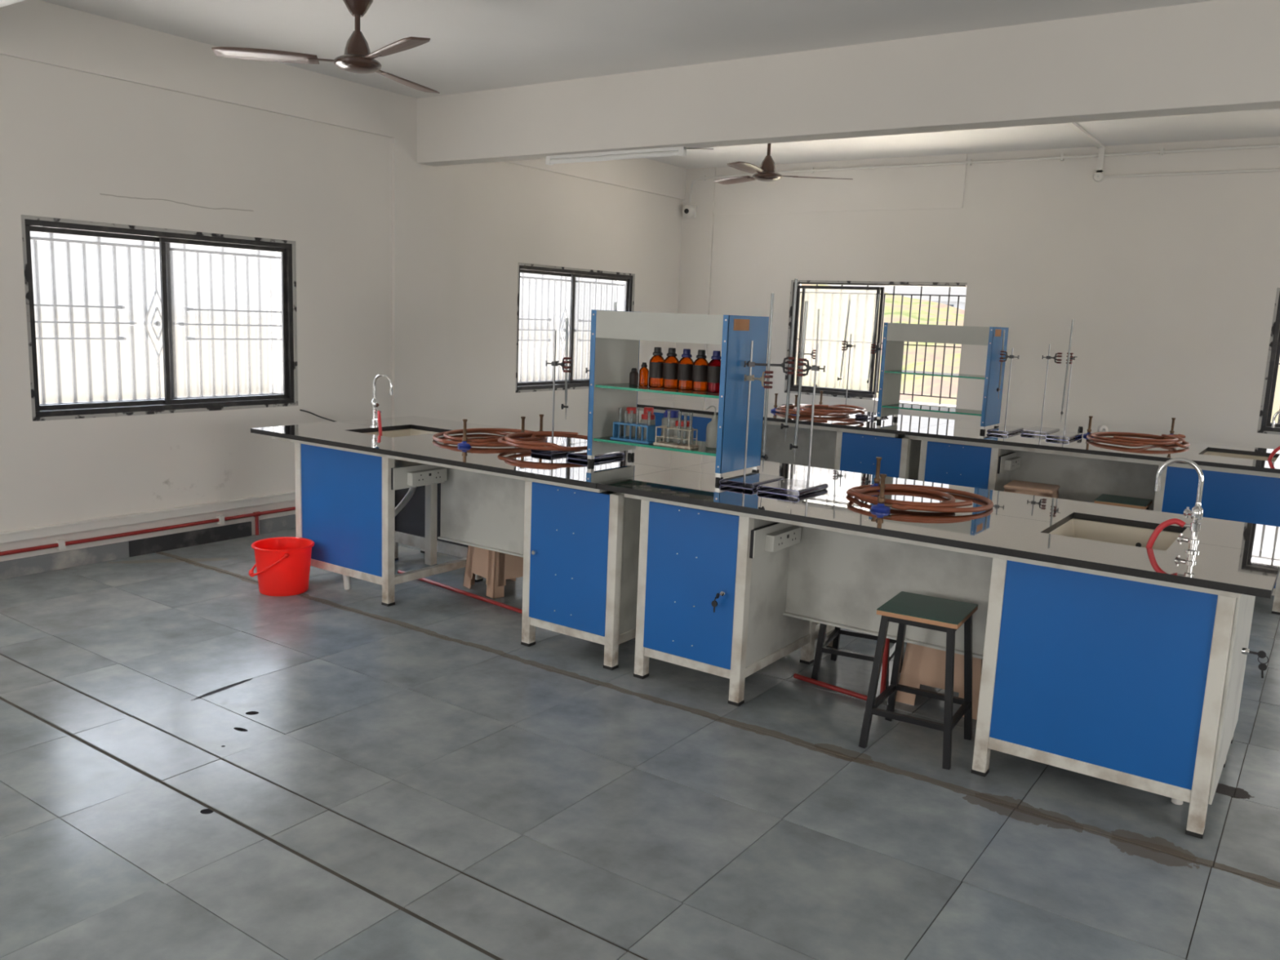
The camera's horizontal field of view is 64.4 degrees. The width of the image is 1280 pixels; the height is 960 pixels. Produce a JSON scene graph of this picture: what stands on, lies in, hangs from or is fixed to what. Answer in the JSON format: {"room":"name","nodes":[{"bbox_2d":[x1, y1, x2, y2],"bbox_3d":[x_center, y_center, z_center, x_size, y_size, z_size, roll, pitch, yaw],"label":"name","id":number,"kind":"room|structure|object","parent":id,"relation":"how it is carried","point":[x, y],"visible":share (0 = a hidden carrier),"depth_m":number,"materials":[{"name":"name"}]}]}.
{"room":"science classroom","nodes":[
{"label":"science classroom","id":0,"kind":"room"},
{"bbox_2d":[0,0,686,561],"bbox_3d":[-3.119,-1.156,6.530,0.270,3.542,12.595,9,11,34],"label":"wall","id":1,"kind":"structure","parent":0,"point":[406,269],"depth_m":7.12,"materials":[{"name":"paint"}]},
{"bbox_2d":[0,514,295,579],"bbox_3d":[-3.087,0.412,6.700,0.042,0.103,12.085,9,11,34],"label":"baseboard","id":2,"kind":"structure","parent":1,"relation":"attached to","point":[80,557],"depth_m":6.50,"materials":[{"name":"grey tile"}]},
{"bbox_2d":[0,490,295,543],"bbox_3d":[-4.264,0.445,4.992,0.035,0.062,7.934,9,11,34],"label":"conduit","id":3,"kind":"object","parent":1,"relation":"attached to","point":[138,517],"visible":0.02,"depth_m":6.48,"materials":[{"name":"white plastic"}]},
{"bbox_2d":[0,506,295,555],"bbox_3d":[-4.272,0.598,5.010,0.039,0.178,7.900,9,11,34],"label":"pipe","id":4,"kind":"object","parent":1,"relation":"attached to","point":[60,544],"visible":0.79,"depth_m":6.54,"materials":[{"name":"red"}]},
{"bbox_2d":[21,214,297,421],"bbox_3d":[-3.061,-1.029,6.614,0.168,1.171,1.830,9,11,34],"label":"window","id":5,"kind":"structure","parent":1,"relation":"in","point":[122,320],"depth_m":6.51,"materials":[{"name":"paint"}]},
{"bbox_2d":[515,262,635,392],"bbox_3d":[-0.667,-1.486,10.013,0.168,1.171,1.830,9,11,34],"label":"window","id":6,"kind":"structure","parent":1,"relation":"in","point":[548,295],"depth_m":9.83,"materials":[{"name":"paint"}]},
{"bbox_2d":[546,146,713,164],"bbox_3d":[-0.099,-2.234,7.011,1.351,0.060,0.105,9,11,34],"label":"tube light","id":7,"kind":"object","parent":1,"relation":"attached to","point":[681,151],"visible":1,"depth_m":6.98,"materials":[{"name":"white plastic"}]},
{"bbox_2d":[417,0,1279,166],"bbox_3d":[2.580,-2.101,5.103,10.490,0.505,0.182,9,11,34],"label":"beam","id":8,"kind":"structure","parent":1,"relation":"attached to","point":[1217,55],"depth_m":5.74,"materials":[{"name":"paint"}]},
{"bbox_2d":[0,528,1279,959],"bbox_3d":[1.195,1.182,3.807,10.970,0.150,12.595,9,11,34],"label":"floor","id":9,"kind":"structure","parent":0,"point":[197,762],"depth_m":3.48,"materials":[{"name":"grey tile"}]},
{"bbox_2d":[248,537,314,596],"bbox_3d":[-2.057,0.500,5.853,0.347,0.278,0.352,9,11,34],"label":"bucket","id":10,"kind":"object","parent":9,"relation":"on","point":[282,564],"visible":1,"depth_m":5.75,"materials":[{"name":"red plastic"}]},
{"bbox_2d":[271,435,640,670],"bbox_3d":[-0.867,0.248,5.841,2.560,0.874,1.084,9,11,34],"label":"lab bench","id":11,"kind":"object","parent":9,"relation":"on","point":[578,546],"visible":0.53,"depth_m":5.61,"materials":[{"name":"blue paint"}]},
{"bbox_2d":[362,428,437,467],"bbox_3d":[-1.452,-0.188,6.197,0.485,0.174,0.590,9,11,34],"label":"sink","id":12,"kind":"object","parent":11,"relation":"in","point":[407,432],"visible":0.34,"depth_m":6.40,"materials":[{"name":"ceramic"}]},
{"bbox_2d":[342,486,416,590],"bbox_3d":[-1.556,0.271,6.087,0.055,0.698,0.545,10,12,38],"label":"drain pipe","id":13,"kind":"object","parent":12,"relation":"attached to","point":[404,501],"visible":0.41,"depth_m":6.18,"materials":[{"name":"white plastic"}]},
{"bbox_2d":[391,463,447,489],"bbox_3d":[-1.223,-0.023,5.683,0.064,0.120,0.380,9,11,34],"label":"socket","id":14,"kind":"object","parent":11,"relation":"attached to","point":[417,475],"depth_m":5.64,"materials":[{"name":"white plastic"}]},
{"bbox_2d":[250,421,673,488],"bbox_3d":[-1.066,-0.168,5.540,2.569,0.026,0.638,9,11,34],"label":"countertop","id":15,"kind":"structure","parent":11,"relation":"on","point":[510,460],"depth_m":5.29,"materials":[{"name":"black stone"}]},
{"bbox_2d":[370,373,392,435],"bbox_3d":[-1.614,-0.465,6.279,0.167,0.383,0.088,9,11,34],"label":"tap","id":16,"kind":"object","parent":15,"relation":"on","point":[374,402],"visible":0.98,"depth_m":6.29,"materials":[{"name":"silver metal"}]},
{"bbox_2d":[457,418,471,447],"bbox_3d":[-0.955,-0.259,5.579,0.091,0.150,0.078,0,10,-16],"label":"burner","id":17,"kind":"object","parent":15,"relation":"on","point":[463,444],"visible":1,"depth_m":5.57,"materials":[{"name":"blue metal"}]},
{"bbox_2d":[530,330,575,455],"bbox_3d":[-0.452,-0.469,5.437,0.163,0.652,0.200,9,11,34],"label":"stand","id":18,"kind":"object","parent":15,"relation":"on","point":[554,363],"visible":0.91,"depth_m":5.43,"materials":[{"name":"blue paint"}]},
{"bbox_2d":[560,318,568,417],"bbox_3d":[-0.393,-0.587,5.390,0.038,0.537,0.018,4,9,8],"label":"burette","id":19,"kind":"object","parent":18,"relation":"attached to","point":[562,406],"visible":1,"depth_m":5.40,"materials":[{"name":"clear glass"}]},
{"bbox_2d":[567,367,624,460],"bbox_3d":[-0.218,-0.438,5.325,0.170,0.645,0.280,9,11,34],"label":"stand","id":20,"kind":"object","parent":15,"relation":"on","point":[583,455],"visible":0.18,"depth_m":5.32,"materials":[{"name":"blue paint"}]},
{"bbox_2d":[586,309,768,483],"bbox_3d":[0.175,-0.433,5.007,0.788,0.768,0.387,9,11,34],"label":"rack","id":21,"kind":"object","parent":15,"relation":"on","point":[615,337],"visible":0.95,"depth_m":4.86,"materials":[{"name":"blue metal"}]},
{"bbox_2d":[610,421,657,444],"bbox_3d":[-0.030,-0.237,5.048,0.234,0.088,0.080,9,11,34],"label":"test tube rack","id":22,"kind":"object","parent":21,"relation":"on","point":[651,429],"visible":0.98,"depth_m":5.02,"materials":[{"name":"blue plastic"}]},
{"bbox_2d":[622,406,639,436],"bbox_3d":[-0.045,-0.304,5.270,0.080,0.147,0.080,9,11,34],"label":"plastic jar","id":23,"kind":"object","parent":22,"relation":"in","point":[628,409],"visible":0.63,"depth_m":5.24,"materials":[{"name":"grey"}]},
{"bbox_2d":[629,368,638,385],"bbox_3d":[-0.030,-0.525,5.157,0.046,0.085,0.046,9,11,34],"label":"bottle","id":24,"kind":"object","parent":21,"relation":"on","point":[633,375],"visible":1,"depth_m":5.14,"materials":[{"name":"black"}]},
{"bbox_2d":[638,362,648,386],"bbox_3d":[0.020,-0.530,5.096,0.048,0.118,0.048,9,11,34],"label":"bottle","id":25,"kind":"object","parent":21,"relation":"on","point":[643,371],"visible":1,"depth_m":5.08,"materials":[{"name":"brown glass"}]},
{"bbox_2d":[640,413,655,439],"bbox_3d":[0.039,-0.273,5.173,0.076,0.124,0.076,9,11,34],"label":"plastic jar","id":26,"kind":"object","parent":21,"relation":"on","point":[644,416],"visible":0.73,"depth_m":5.14,"materials":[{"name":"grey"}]},
{"bbox_2d":[643,407,655,421],"bbox_3d":[0.043,-0.302,5.277,0.072,0.149,0.072,9,11,34],"label":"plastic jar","id":27,"kind":"object","parent":21,"relation":"on","point":[646,410],"visible":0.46,"depth_m":5.25,"materials":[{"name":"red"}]},
{"bbox_2d":[593,433,716,456],"bbox_3d":[0.165,-0.179,5.049,0.720,0.012,0.359,9,11,34],"label":"glass shelf","id":28,"kind":"object","parent":21,"relation":"attached to","point":[598,438],"depth_m":5.01,"materials":[{"name":"teal"}]},
{"bbox_2d":[648,346,664,387],"bbox_3d":[0.085,-0.560,5.046,0.080,0.198,0.080,9,11,34],"label":"bottle","id":29,"kind":"object","parent":21,"relation":"on","point":[656,362],"visible":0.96,"depth_m":5.02,"materials":[{"name":"brown glass"}]},
{"bbox_2d":[595,382,719,398],"bbox_3d":[0.176,-0.443,5.006,0.720,0.012,0.359,9,11,34],"label":"glass shelf","id":30,"kind":"object","parent":21,"relation":"attached to","point":[599,387],"depth_m":4.93,"materials":[{"name":"teal"}]},
{"bbox_2d":[662,347,679,389],"bbox_3d":[0.154,-0.549,4.999,0.080,0.198,0.080,9,11,34],"label":"bottle","id":31,"kind":"object","parent":21,"relation":"on","point":[671,362],"visible":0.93,"depth_m":4.97,"materials":[{"name":"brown glass"}]},
{"bbox_2d":[662,408,679,441],"bbox_3d":[0.160,-0.274,5.112,0.086,0.156,0.086,9,11,34],"label":"plastic jar","id":32,"kind":"object","parent":21,"relation":"on","point":[673,415],"visible":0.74,"depth_m":5.08,"materials":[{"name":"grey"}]},
{"bbox_2d":[653,425,698,448],"bbox_3d":[0.175,-0.207,4.907,0.214,0.090,0.080,9,11,34],"label":"test tube rack","id":33,"kind":"object","parent":21,"relation":"on","point":[659,443],"visible":1,"depth_m":4.89,"materials":[{"name":"white plastic"}]},
{"bbox_2d":[672,420,693,444],"bbox_3d":[0.216,-0.237,5.041,0.100,0.111,0.100,9,11,34],"label":"plastic jar","id":34,"kind":"object","parent":33,"relation":"in","point":[677,423],"visible":0.72,"depth_m":5.00,"materials":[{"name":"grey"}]},
{"bbox_2d":[676,348,693,390],"bbox_3d":[0.224,-0.538,4.951,0.080,0.198,0.080,9,11,34],"label":"bottle","id":35,"kind":"object","parent":21,"relation":"on","point":[684,369],"visible":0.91,"depth_m":4.92,"materials":[{"name":"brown glass"}]},
{"bbox_2d":[691,349,708,391],"bbox_3d":[0.293,-0.528,4.904,0.080,0.198,0.080,9,11,34],"label":"bottle","id":36,"kind":"object","parent":21,"relation":"on","point":[700,369],"visible":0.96,"depth_m":4.88,"materials":[{"name":"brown glass"}]},
{"bbox_2d":[705,405,718,448],"bbox_3d":[0.362,-0.260,4.934,0.077,0.200,0.077,1,9,-10],"label":"wash bottle","id":37,"kind":"object","parent":21,"relation":"on","point":[712,427],"visible":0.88,"depth_m":4.91,"materials":[{"name":"grey plastic"}]},
{"bbox_2d":[706,351,720,393],"bbox_3d":[0.362,-0.517,4.857,0.080,0.198,0.080,9,11,34],"label":"bottle","id":38,"kind":"object","parent":21,"relation":"on","point":[714,365],"visible":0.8,"depth_m":4.83,"materials":[{"name":"red glass"}]},
{"bbox_2d":[338,415,715,469],"bbox_3d":[-0.699,-0.237,6.060,2.569,0.026,0.638,9,11,34],"label":"countertop","id":39,"kind":"structure","parent":11,"relation":"on","point":[673,460],"depth_m":6.01,"materials":[{"name":"black stone"}]},
{"bbox_2d":[432,427,547,447],"bbox_3d":[-0.875,-0.251,5.880,0.640,0.043,0.650,9,11,34],"label":"hose","id":40,"kind":"object","parent":39,"relation":"on","point":[493,442],"visible":0.71,"depth_m":5.75,"materials":[{"name":"brown rubber"}]},
{"bbox_2d":[497,431,587,450],"bbox_3d":[-0.470,-0.207,5.607,0.601,0.066,0.601,9,11,34],"label":"hose","id":41,"kind":"object","parent":39,"relation":"on","point":[516,443],"visible":0.77,"depth_m":5.44,"materials":[{"name":"brown rubber"}]},
{"bbox_2d":[462,545,523,598],"bbox_3d":[-0.822,0.403,6.063,0.330,0.500,0.330,-6,12,-41],"label":"plastic stool","id":42,"kind":"object","parent":9,"relation":"on","point":[497,567],"visible":0.31,"depth_m":5.93,"materials":[{"name":"beige plastic"}]},
{"bbox_2d":[397,569,619,644],"bbox_3d":[-0.805,0.698,5.738,1.862,0.024,0.024,10,12,40],"label":"hose","id":43,"kind":"object","parent":9,"relation":"on","point":[424,580],"visible":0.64,"depth_m":5.88,"materials":[{"name":"red"}]},
{"bbox_2d":[636,407,921,479],"bbox_3d":[1.196,-0.124,8.637,2.560,0.874,1.084,9,11,34],"label":"lab bench","id":44,"kind":"object","parent":9,"relation":"on","point":[847,450],"visible":0.1,"depth_m":7.78,"materials":[{"name":"blue metal"}]},
{"bbox_2d":[636,398,933,435],"bbox_3d":[1.018,-0.537,8.322,2.619,0.026,0.638,9,11,34],"label":"countertop","id":45,"kind":"structure","parent":44,"relation":"on","point":[842,422],"depth_m":7.97,"materials":[{"name":"black stone"}]},
{"bbox_2d":[657,395,958,425],"bbox_3d":[1.385,-0.607,8.842,2.619,0.026,0.638,9,11,34],"label":"countertop","id":46,"kind":"structure","parent":44,"relation":"on","point":[901,418],"depth_m":8.48,"materials":[{"name":"black stone"}]},
{"bbox_2d":[782,339,815,405],"bbox_3d":[1.411,-0.930,8.886,0.209,0.600,0.280,9,11,34],"label":"stand","id":47,"kind":"object","parent":46,"relation":"on","point":[812,352],"visible":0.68,"depth_m":8.93,"materials":[{"name":"blue paint"}]},
{"bbox_2d":[775,404,849,416],"bbox_3d":[1.427,-0.576,8.461,0.620,0.040,0.590,9,11,34],"label":"hose","id":48,"kind":"object","parent":46,"relation":"on","point":[791,411],"visible":0.45,"depth_m":8.30,"materials":[{"name":"brown rubber"}]},
{"bbox_2d":[792,404,866,414],"bbox_3d":[1.621,-0.578,8.387,0.555,0.070,1.080,7,10,27],"label":"hose","id":49,"kind":"object","parent":46,"relation":"on","point":[807,407],"visible":0.94,"depth_m":8.16,"materials":[{"name":"brown rubber"}]},
{"bbox_2d":[830,333,855,409],"bbox_3d":[1.742,-0.912,8.668,0.180,0.662,0.260,9,11,34],"label":"stand","id":50,"kind":"object","parent":46,"relation":"on","point":[850,345],"visible":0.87,"depth_m":8.68,"materials":[{"name":"blue paint"}]},
{"bbox_2d":[854,342,888,418],"bbox_3d":[1.914,-0.812,8.290,0.171,0.600,0.300,9,11,34],"label":"stand","id":51,"kind":"object","parent":46,"relation":"on","point":[868,415],"visible":0.94,"depth_m":8.34,"materials":[{"name":"blue paint"}]},
{"bbox_2d":[866,293,879,388],"bbox_3d":[1.908,-1.128,8.330,0.047,0.783,0.038,9,11,34],"label":"burette","id":52,"kind":"object","parent":51,"relation":"attached to","point":[868,381],"visible":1,"depth_m":8.33,"materials":[{"name":"clear glass"}]},
{"bbox_2d":[793,638,889,700],"bbox_3d":[0.905,0.809,4.593,0.465,0.310,0.026,10,12,41],"label":"hose","id":53,"kind":"object","parent":9,"relation":"on","point":[885,659],"visible":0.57,"depth_m":4.54,"materials":[{"name":"red rubber"}]},
{"bbox_2d":[811,623,903,688],"bbox_3d":[1.049,0.654,4.789,0.356,0.567,0.366,7,10,25],"label":"stool","id":54,"kind":"object","parent":9,"relation":"on","point":[822,643],"visible":0.16,"depth_m":4.73,"materials":[{"name":"black paint"}]},
{"bbox_2d":[858,591,977,769],"bbox_3d":[1.123,0.779,4.046,0.356,0.567,0.366,8,11,30],"label":"stool","id":55,"kind":"object","parent":9,"relation":"on","point":[905,608],"visible":1,"depth_m":3.98,"materials":[{"name":"black metal"}]},
{"bbox_2d":[895,642,982,719],"bbox_3d":[1.400,0.739,4.553,0.370,0.500,0.370,8,11,30],"label":"plastic stool","id":56,"kind":"object","parent":9,"relation":"on","point":[923,665],"visible":0.27,"depth_m":4.44,"materials":[{"name":"beige plastic"}]},
{"bbox_2d":[624,493,1268,839],"bbox_3d":[1.232,0.571,4.381,2.516,0.874,1.126,9,11,34],"label":"lab bench","id":57,"kind":"object","parent":9,"relation":"on","point":[1137,682],"visible":0.77,"depth_m":3.72,"materials":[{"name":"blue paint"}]},
{"bbox_2d":[749,522,801,558],"bbox_3d":[0.601,0.255,4.435,0.064,0.120,0.380,9,11,34],"label":"socket","id":58,"kind":"object","parent":57,"relation":"attached to","point":[766,539],"depth_m":4.37,"materials":[{"name":"white plastic"}]},
{"bbox_2d":[596,469,1279,598],"bbox_3d":[1.050,0.154,4.093,2.594,0.026,0.638,9,11,34],"label":"countertop","id":59,"kind":"structure","parent":57,"relation":"on","point":[1237,571],"depth_m":3.79,"materials":[{"name":"black stone"}]},
{"bbox_2d":[719,340,794,488],"bbox_3d":[0.547,-0.311,4.704,0.191,0.655,0.358,9,11,34],"label":"stand","id":60,"kind":"object","parent":59,"relation":"on","point":[752,480],"visible":0.99,"depth_m":4.72,"materials":[{"name":"blue paint"}]},
{"bbox_2d":[760,293,773,464],"bbox_3d":[0.592,-0.443,4.676,0.017,0.821,0.038,-2,10,-27],"label":"burette","id":61,"kind":"object","parent":60,"relation":"attached to","point":[765,456],"visible":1,"depth_m":4.69,"materials":[{"name":"clear glass"}]},
{"bbox_2d":[780,279,797,440],"bbox_3d":[0.697,-0.557,4.755,0.037,0.755,0.017,5,10,16],"label":"burette","id":62,"kind":"object","parent":60,"relation":"attached to","point":[782,426],"visible":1,"depth_m":4.75,"materials":[{"name":"clear glass"}]},
{"bbox_2d":[756,342,828,496],"bbox_3d":[0.704,-0.281,4.540,0.210,0.660,0.295,9,11,34],"label":"stand","id":63,"kind":"object","parent":59,"relation":"on","point":[788,486],"visible":1,"depth_m":4.58,"materials":[{"name":"blue paint"}]},
{"bbox_2d":[789,301,808,462],"bbox_3d":[0.723,-0.445,4.635,0.041,0.733,0.018,5,10,18],"label":"burette","id":64,"kind":"object","parent":63,"relation":"attached to","point":[791,446],"visible":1,"depth_m":4.64,"materials":[{"name":"clear glass"}]},
{"bbox_2d":[871,473,892,511],"bbox_3d":[0.998,0.051,4.167,0.091,0.150,0.078,-1,10,-21],"label":"burner","id":65,"kind":"object","parent":59,"relation":"on","point":[881,506],"visible":1,"depth_m":4.16,"materials":[{"name":"blue metal"}]},
{"bbox_2d":[1145,457,1204,553],"bbox_3d":[1.920,0.102,3.631,0.176,0.368,0.062,9,11,34],"label":"tap","id":66,"kind":"object","parent":59,"relation":"on","point":[1197,513],"visible":0.98,"depth_m":3.60,"materials":[{"name":"silver metal"}]},
{"bbox_2d":[674,460,1279,554],"bbox_3d":[1.417,0.084,4.614,2.594,0.026,0.638,9,11,34],"label":"countertop","id":67,"kind":"structure","parent":57,"relation":"on","point":[1213,531],"depth_m":4.40,"materials":[{"name":"black stone"}]},
{"bbox_2d":[870,457,885,490],"bbox_3d":[1.101,-0.029,4.679,0.078,0.150,0.099,-2,10,-25],"label":"burner","id":68,"kind":"object","parent":67,"relation":"on","point":[877,480],"visible":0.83,"depth_m":4.68,"materials":[{"name":"gold metal"}]},
{"bbox_2d":[846,484,993,512],"bbox_3d":[1.211,0.070,4.431,0.620,0.046,0.668,9,11,34],"label":"hose","id":69,"kind":"object","parent":67,"relation":"on","point":[948,506],"visible":1,"depth_m":4.31,"materials":[{"name":"brown rubber"}]},
{"bbox_2d":[1048,518,1180,551],"bbox_3d":[1.852,0.307,3.983,0.490,0.174,0.625,9,11,34],"label":"sink","id":70,"kind":"object","parent":57,"relation":"in","point":[1074,527],"visible":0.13,"depth_m":4.21,"materials":[{"name":"ceramic"}]},
{"bbox_2d":[1003,480,1059,497],"bbox_3d":[2.658,0.337,6.973,0.390,0.615,0.376,8,11,30],"label":"wooden stool","id":71,"kind":"object","parent":9,"relation":"on","point":[1045,490],"visible":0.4,"depth_m":6.84,"materials":[{"name":"brown wood"}]},
{"bbox_2d":[909,435,1279,614],"bbox_3d":[3.271,0.195,7.194,2.516,0.874,1.126,9,11,34],"label":"lab bench","id":72,"kind":"object","parent":9,"relation":"on","point":[1250,496],"visible":0.24,"depth_m":7.04,"materials":[{"name":"blue metal"}]},
{"bbox_2d":[997,452,1021,473],"bbox_3d":[2.640,-0.121,7.248,0.064,0.120,0.380,9,11,34],"label":"socket","id":73,"kind":"object","parent":72,"relation":"attached to","point":[1007,462],"depth_m":7.21,"materials":[{"name":"white plastic"}]},
{"bbox_2d":[904,425,1279,473],"bbox_3d":[3.134,-0.215,6.875,2.544,0.026,0.638,9,11,34],"label":"countertop","id":74,"kind":"structure","parent":72,"relation":"on","point":[1079,446],"depth_m":6.79,"materials":[{"name":"black stone"}]},
{"bbox_2d":[876,322,1008,432],"bbox_3d":[2.301,-0.796,7.761,0.836,0.768,0.387,9,11,34],"label":"rack","id":75,"kind":"object","parent":74,"relation":"on","point":[895,335],"visible":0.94,"depth_m":7.63,"materials":[{"name":"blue metal"}]},
{"bbox_2d":[881,403,982,416],"bbox_3d":[2.291,-0.541,7.803,0.768,0.012,0.359,9,11,34],"label":"glass shelf","id":76,"kind":"object","parent":75,"relation":"attached to","point":[885,406],"depth_m":7.79,"materials":[{"name":"teal"}]},
{"bbox_2d":[884,369,985,379],"bbox_3d":[2.302,-0.806,7.760,0.768,0.012,0.359,9,11,34],"label":"glass shelf","id":77,"kind":"object","parent":75,"relation":"attached to","point":[887,372],"depth_m":7.73,"materials":[{"name":"teal"}]},
{"bbox_2d":[986,348,1023,435],"bbox_3d":[2.731,-0.663,7.512,0.153,0.620,0.420,9,11,34],"label":"stand","id":78,"kind":"object","parent":74,"relation":"on","point":[1005,430],"visible":1,"depth_m":7.46,"materials":[{"name":"blue paint"}]},
{"bbox_2d":[1266,409,1279,461],"bbox_3d":[4.098,-0.268,6.453,0.168,0.372,0.063,9,11,34],"label":"tap","id":79,"kind":"object","parent":74,"relation":"on","point":[1274,451],"visible":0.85,"depth_m":6.47,"materials":[{"name":"silver metal"}]},
{"bbox_2d":[937,420,1279,458],"bbox_3d":[3.501,-0.285,7.395,2.544,0.026,0.638,9,11,34],"label":"countertop","id":80,"kind":"structure","parent":72,"relation":"on","point":[1204,447],"depth_m":7.15,"materials":[{"name":"black stone"}]},
{"bbox_2d":[1020,343,1062,435],"bbox_3d":[3.015,-0.680,7.568,0.185,0.658,0.400,9,11,34],"label":"stand","id":81,"kind":"object","parent":80,"relation":"on","point":[1044,431],"visible":1,"depth_m":7.63,"materials":[{"name":"blue paint"}]},
{"bbox_2d":[1045,352,1082,440],"bbox_3d":[3.080,-0.606,7.299,0.160,0.605,0.420,9,11,34],"label":"stand","id":82,"kind":"object","parent":80,"relation":"on","point":[1061,435],"visible":1,"depth_m":7.36,"materials":[{"name":"blue paint"}]},
{"bbox_2d":[1060,319,1074,420],"bbox_3d":[3.089,-0.786,7.359,0.023,0.742,0.038,9,11,34],"label":"burette","id":83,"kind":"object","parent":82,"relation":"attached to","point":[1061,412],"visible":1,"depth_m":7.37,"materials":[{"name":"clear glass"}]},
{"bbox_2d":[1086,431,1190,448],"bbox_3d":[3.638,-0.292,7.228,0.939,0.052,0.662,1,9,-7],"label":"hose","id":84,"kind":"object","parent":80,"relation":"on","point":[1121,437],"visible":1,"depth_m":7.06,"materials":[{"name":"brown rubber"}]},
{"bbox_2d":[1202,450,1277,461],"bbox_3d":[3.974,-0.060,6.760,0.490,0.174,0.600,9,11,34],"label":"sink","id":85,"kind":"object","parent":72,"relation":"in","point":[1210,453],"visible":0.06,"depth_m":6.98,"materials":[{"name":"ceramic"}]},
{"bbox_2d":[1093,493,1152,510],"bbox_3d":[3.210,0.412,6.815,0.356,0.567,0.366,8,11,32],"label":"stool","id":86,"kind":"object","parent":9,"relation":"on","point":[1104,499],"visible":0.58,"depth_m":6.71,"materials":[{"name":"black paint"}]},
{"bbox_2d":[40,0,1279,168],"bbox_3d":[1.331,-2.163,3.261,10.970,0.150,12.595,9,11,34],"label":"ceiling","id":87,"kind":"structure","parent":0,"point":[473,45],"depth_m":5.96,"materials":[{"name":"paint"}]},
{"bbox_2d":[211,0,439,93],"bbox_3d":[-1.295,-2.260,5.067,1.189,0.449,1.177,9,11,34],"label":"ceiling fan","id":88,"kind":"object","parent":87,"relation":"hanging from","point":[357,58],"visible":1,"depth_m":5.00,"materials":[{"name":"brown metal"}]},
{"bbox_2d":[714,142,853,184],"bbox_3d":[0.911,-2.581,7.812,1.184,0.522,1.086,9,11,34],"label":"ceiling fan","id":89,"kind":"object","parent":87,"relation":"hanging from","point":[767,172],"visible":0.77,"depth_m":7.87,"materials":[{"name":"brown metal"}]},
{"bbox_2d":[1065,122,1105,148],"bbox_3d":[2.902,-2.659,7.226,0.050,0.020,3.761,9,11,34],"label":"conduit","id":90,"kind":"object","parent":87,"relation":"attached to","point":[1073,126],"depth_m":8.19,"materials":[{"name":"white plastic"}]},
{"bbox_3d":[0.330,-1.671,1.907,10.490,0.505,0.180,9,11,34],"label":"trim","id":91,"kind":"structure","parent":87,"relation":"attached to","visible":0},
{"bbox_2d":[0,0,24,7],"bbox_3d":[-2.476,-1.818,3.869,1.180,0.060,0.041,9,11,34],"label":"tube light","id":92,"kind":"object","parent":91,"relation":"attached to","point":[2,2],"visible":1,"depth_m":3.78,"materials":[{"name":"white"}]},
{"bbox_2d":[674,136,1279,448],"bbox_3d":[4.791,-1.164,8.544,10.490,3.542,0.265,9,11,34],"label":"wall","id":93,"kind":"structure","parent":0,"point":[1168,285],"depth_m":9.09,"materials":[{"name":"paint"}]},
{"bbox_2d":[682,204,697,218],"bbox_3d":[0.526,-2.931,11.078,0.155,0.142,0.112,9,11,34],"label":"dome camera","id":94,"kind":"object","parent":93,"relation":"attached to","point":[688,211],"visible":1,"depth_m":11.05,"materials":[{"name":"white plastic"}]},
{"bbox_2d":[784,280,967,404],"bbox_3d":[2.341,-1.396,10.205,1.830,1.171,0.152,9,11,34],"label":"window","id":95,"kind":"structure","parent":93,"relation":"in","point":[832,301],"depth_m":10.34,"materials":[{"name":"paint"}]},
{"bbox_2d":[688,143,1279,204],"bbox_3d":[4.768,-2.535,8.212,10.298,0.336,0.052,9,11,34],"label":"conduit","id":96,"kind":"object","parent":93,"relation":"attached to","point":[1162,152],"visible":0.97,"depth_m":9.18,"materials":[{"name":"white plastic"}]},
{"bbox_2d":[1093,172,1104,182],"bbox_3d":[3.959,-2.618,8.772,0.084,0.084,0.050,9,11,34],"label":"junction box","id":97,"kind":"object","parent":93,"relation":"attached to","point":[1098,176],"visible":1,"depth_m":8.76,"materials":[{"name":"white plastic"}]},
{"bbox_2d":[1096,147,1105,173],"bbox_3d":[3.969,-2.751,8.743,0.045,0.202,0.054,9,11,34],"label":"conduit","id":98,"kind":"object","parent":93,"relation":"attached to","point":[1101,150],"depth_m":8.72,"materials":[{"name":"white plastic"}]},
{"bbox_2d":[1103,168,1279,177],"bbox_3d":[6.493,-2.234,7.050,6.095,0.025,0.024,9,11,34],"label":"conduit","id":99,"kind":"object","parent":93,"relation":"attached to","point":[1268,169],"visible":1,"depth_m":8.36,"materials":[{"name":"white plastic"}]},
{"bbox_2d":[1257,287,1279,434],"bbox_3d":[5.876,-0.859,7.789,1.830,1.171,0.154,9,11,34],"label":"window","id":100,"kind":"structure","parent":93,"relation":"in","point":[1270,402],"depth_m":8.27,"materials":[{"name":"paint"}]},
{"label":"outside","id":101,"kind":"structure","parent":0,"visible":0},
{"bbox_2d":[924,299,965,310],"bbox_3d":[47.129,-23.221,156.365,5.400,8.600,6.600,9,11,34],"label":"building","id":102,"kind":"structure","parent":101,"point":[952,303],"depth_m":152.97,"materials":[{"name":"white"}]},
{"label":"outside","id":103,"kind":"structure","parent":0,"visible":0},
{"bbox_2d":[800,284,964,405],"bbox_3d":[26.474,-7.938,54.351,127.965,5.803,100.000,9,11,34],"label":"field","id":104,"kind":"structure","parent":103,"point":[897,300],"depth_m":29.52,"materials":[{"name":"green plant"}]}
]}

